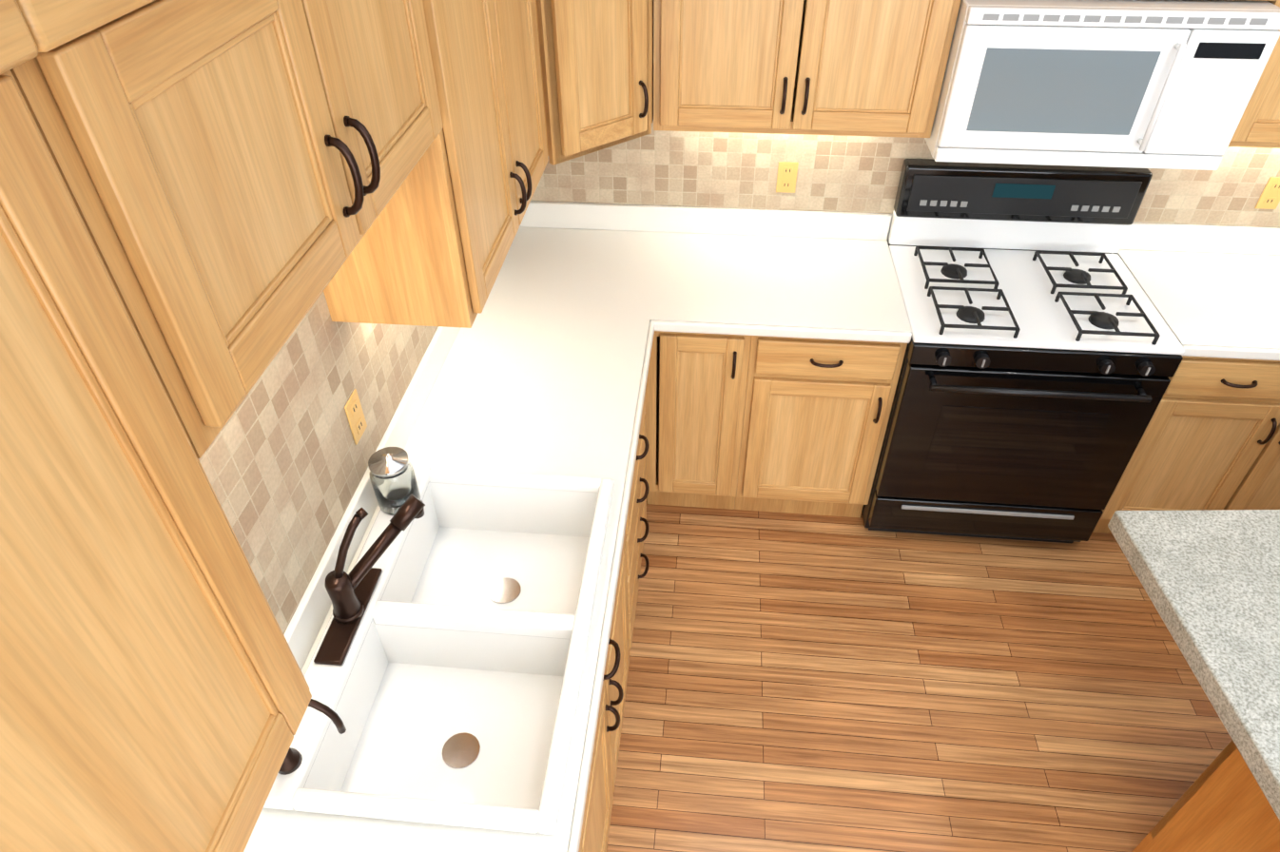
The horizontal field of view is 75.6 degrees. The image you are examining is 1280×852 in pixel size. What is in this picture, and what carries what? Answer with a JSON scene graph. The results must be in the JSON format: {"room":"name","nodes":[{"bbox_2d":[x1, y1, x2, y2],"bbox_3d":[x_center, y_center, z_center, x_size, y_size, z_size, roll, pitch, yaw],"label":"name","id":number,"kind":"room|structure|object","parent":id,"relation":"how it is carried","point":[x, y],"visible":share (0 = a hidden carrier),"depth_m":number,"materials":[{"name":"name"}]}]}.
{"room":"kitchen","nodes":[
{"label":"kitchen","id":0,"kind":"room"},
{"bbox_2d":[537,200,1262,253],"bbox_3d":[1.537,-1.000,2.871,4.155,2.640,0.120,3,41,4],"label":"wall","id":1,"kind":"structure","parent":0,"point":[889,226],"depth_m":3.09,"materials":[{"name":"white paint"}]},
{"bbox_2d":[535,0,653,165],"bbox_3d":[-0.261,-1.282,2.363,0.620,0.855,0.620,3,41,4],"label":"upper cabinet","id":2,"kind":"object","parent":1,"relation":"attached to","point":[596,61],"visible":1,"depth_m":2.34,"materials":[{"name":"brown wood"}]},
{"bbox_2d":[653,0,960,137],"bbox_3d":[0.478,-1.323,2.402,0.858,0.855,0.369,3,41,4],"label":"upper cabinet","id":3,"kind":"object","parent":1,"relation":"attached to","point":[861,67],"visible":1,"depth_m":2.44,"materials":[{"name":"brown wood"}]},
{"bbox_2d":[530,119,1279,227],"bbox_3d":[1.039,-1.104,2.760,3.151,0.852,0.008,3,41,4],"label":"backsplash","id":4,"kind":"structure","parent":1,"relation":"attached to","point":[838,173],"depth_m":2.96,"materials":[{"name":"tile"}]},
{"bbox_2d":[775,161,798,193],"bbox_3d":[0.533,-0.900,2.987,0.070,0.115,0.007,3,41,4],"label":"electrical outlet","id":5,"kind":"object","parent":4,"relation":"attached to","point":[786,177],"visible":1,"depth_m":2.98,"materials":[{"name":"yellow plastic"}]},
{"bbox_2d":[1254,176,1279,209],"bbox_3d":[2.195,-0.806,2.860,0.070,0.115,0.007,3,41,4],"label":"electrical outlet","id":6,"kind":"object","parent":4,"relation":"attached to","point":[1270,198],"visible":1,"depth_m":2.87,"materials":[{"name":"yellow plastic"}]},
{"bbox_2d":[924,0,1279,170],"bbox_3d":[1.315,-1.059,2.467,0.820,0.430,0.453,3,41,4],"label":"microwave","id":7,"kind":"object","parent":1,"relation":"attached to","point":[1156,84],"visible":0.98,"depth_m":2.31,"materials":[{"name":"white plastic"}]},
{"bbox_2d":[1228,0,1279,148],"bbox_3d":[2.132,-1.230,2.275,0.808,0.855,0.369,3,41,4],"label":"upper cabinet","id":8,"kind":"object","parent":1,"relation":"attached to","point":[1258,126],"visible":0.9,"depth_m":2.40,"materials":[{"name":"brown wood"}]},
{"bbox_2d":[606,497,1232,851],"bbox_3d":[3.025,1.364,2.197,7.785,0.100,9.300,3,41,4],"label":"floor","id":9,"kind":"structure","parent":0,"point":[804,683],"depth_m":2.70,"materials":[{"name":"brown wood"}]},
{"bbox_2d":[578,529,629,851],"bbox_3d":[-0.373,0.789,2.135,0.664,0.904,0.908,3,41,4],"label":"base cabinet","id":10,"kind":"object","parent":9,"relation":"on","point":[596,821],"visible":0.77,"depth_m":2.06,"materials":[{"name":"brown wood"}]},
{"bbox_2d":[624,392,649,648],"bbox_3d":[-0.301,0.296,2.711,0.664,0.904,0.610,3,41,4],"label":"drawers","id":11,"kind":"object","parent":9,"relation":"on","point":[637,528],"visible":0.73,"depth_m":2.61,"materials":[{"name":"brown wood"}]},
{"bbox_2d":[645,330,751,509],"bbox_3d":[0.223,-0.158,3.236,0.352,0.904,0.664,3,41,4],"label":"base cabinet","id":12,"kind":"object","parent":9,"relation":"on","point":[695,391],"visible":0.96,"depth_m":2.97,"materials":[{"name":"brown wood"}]},
{"bbox_2d":[734,335,907,517],"bbox_3d":[0.651,-0.134,3.204,0.505,0.904,0.664,3,41,4],"label":"base cabinet","id":13,"kind":"object","parent":9,"relation":"on","point":[816,415],"visible":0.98,"depth_m":2.93,"materials":[{"name":"brown wood"}]},
{"bbox_2d":[861,158,1184,543],"bbox_3d":[1.310,-0.209,3.010,0.824,1.260,0.733,3,41,4],"label":"range","id":14,"kind":"object","parent":9,"relation":"on","point":[1044,352],"visible":1,"depth_m":2.85,"materials":[{"name":"black metal"}]},
{"bbox_2d":[1092,355,1279,533],"bbox_3d":[2.157,-0.050,3.088,0.865,0.904,0.664,3,41,4],"label":"base cabinet","id":15,"kind":"object","parent":9,"relation":"on","point":[1210,439],"visible":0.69,"depth_m":2.83,"materials":[{"name":"brown wood"}]},
{"bbox_2d":[1112,222,1279,360],"bbox_3d":[2.154,-0.455,2.755,0.865,0.140,0.644,3,41,4],"label":"countertop","id":16,"kind":"structure","parent":15,"relation":"on","point":[1212,291],"depth_m":2.86,"materials":[{"name":"white"}]},
{"bbox_2d":[1132,739,1279,851],"bbox_3d":[2.534,0.891,1.997,2.300,0.885,0.700,0,41,0],"label":"kitchen island","id":17,"kind":"object","parent":9,"relation":"on","point":[1222,804],"visible":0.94,"depth_m":1.96,"materials":[{"name":"brown wood"}]},
{"bbox_2d":[1107,509,1279,820],"bbox_3d":[2.443,0.500,1.728,2.535,0.058,0.860,0,41,0],"label":"island countertop","id":18,"kind":"structure","parent":17,"relation":"on","point":[1210,580],"depth_m":1.83,"materials":[{"name":"stone"}]},
{"bbox_3d":[-0.521,1.802,0.952,0.664,0.904,0.980,3,41,4],"label":"base cabinet","id":19,"kind":"object","parent":9,"relation":"on","visible":0},
{"bbox_2d":[243,200,677,851],"bbox_3d":[-0.417,0.656,1.485,0.660,0.140,4.490,3,41,4],"label":"countertop","id":20,"kind":"structure","parent":19,"relation":"on","point":[540,364],"depth_m":2.36,"materials":[{"name":"white stone"}]},
{"bbox_2d":[278,698,346,775],"bbox_3d":[-0.592,0.542,1.435,0.166,0.234,0.068,3,41,4],"label":"faucet","id":21,"kind":"object","parent":20,"relation":"on","point":[292,761],"visible":0.31,"depth_m":1.43,"materials":[{"name":"brown metal"}]},
{"bbox_2d":[313,494,425,665],"bbox_3d":[-0.562,0.293,1.709,0.181,0.257,0.310,3,41,4],"label":"faucet","id":22,"kind":"object","parent":20,"relation":"on","point":[350,593],"visible":1,"depth_m":1.73,"materials":[{"name":"brown metal"}]},
{"bbox_2d":[263,465,614,834],"bbox_3d":[-0.385,0.477,1.851,0.560,0.208,0.880,3,41,4],"label":"sink","id":23,"kind":"object","parent":20,"relation":"in","point":[447,690],"visible":0.96,"depth_m":1.82,"materials":[{"name":"white ceramic"}]},
{"bbox_2d":[368,446,420,515],"bbox_3d":[-0.592,0.127,1.980,0.102,0.158,0.102,3,41,4],"label":"jar","id":24,"kind":"object","parent":23,"relation":"on","point":[393,479],"visible":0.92,"depth_m":1.94,"materials":[{"name":"clear glass"}]},
{"bbox_2d":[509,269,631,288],"bbox_3d":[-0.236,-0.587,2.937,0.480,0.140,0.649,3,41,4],"label":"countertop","id":25,"kind":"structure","parent":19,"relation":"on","point":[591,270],"depth_m":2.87,"materials":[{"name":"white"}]},
{"bbox_2d":[665,206,911,343],"bbox_3d":[0.496,-0.548,2.883,0.811,0.140,0.644,3,41,4],"label":"countertop","id":26,"kind":"structure","parent":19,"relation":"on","point":[804,274],"depth_m":2.91,"materials":[{"name":"white"}]},
{"bbox_3d":[-0.898,0.981,0.581,0.120,2.640,6.610,3,41,4],"label":"wall","id":27,"kind":"structure","parent":0,"visible":0},
{"bbox_2d":[0,0,311,851],"bbox_3d":[-0.620,0.313,0.501,0.369,0.855,0.900,3,41,4],"label":"upper cabinet","id":28,"kind":"object","parent":27,"relation":"attached to","point":[154,692],"visible":1,"depth_m":0.69,"materials":[{"name":"brown wood"}]},
{"bbox_2d":[10,0,443,458],"bbox_3d":[-0.538,-0.420,1.034,0.369,0.435,0.865,3,41,4],"label":"upper cabinet","id":29,"kind":"object","parent":27,"relation":"attached to","point":[234,174],"visible":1,"depth_m":0.83,"materials":[{"name":"brown wood"}]},
{"bbox_2d":[198,291,438,634],"bbox_3d":[-0.748,0.113,1.061,0.008,1.237,4.490,3,41,4],"label":"backsplash","id":30,"kind":"structure","parent":27,"relation":"attached to","point":[283,459],"depth_m":1.70,"materials":[{"name":"tile"}]},
{"bbox_2d":[344,388,367,445],"bbox_3d":[-0.665,-0.021,1.935,0.007,0.115,0.070,3,41,4],"label":"electrical outlet","id":31,"kind":"object","parent":30,"relation":"attached to","point":[355,415],"visible":1,"depth_m":1.93,"materials":[{"name":"yellow plastic"}]},
{"bbox_2d":[323,0,548,328],"bbox_3d":[-0.455,-0.818,1.822,0.369,0.855,0.852,3,41,4],"label":"upper cabinet","id":32,"kind":"object","parent":27,"relation":"attached to","point":[432,247],"visible":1,"depth_m":1.71,"materials":[{"name":"brown wood"}]}
]}

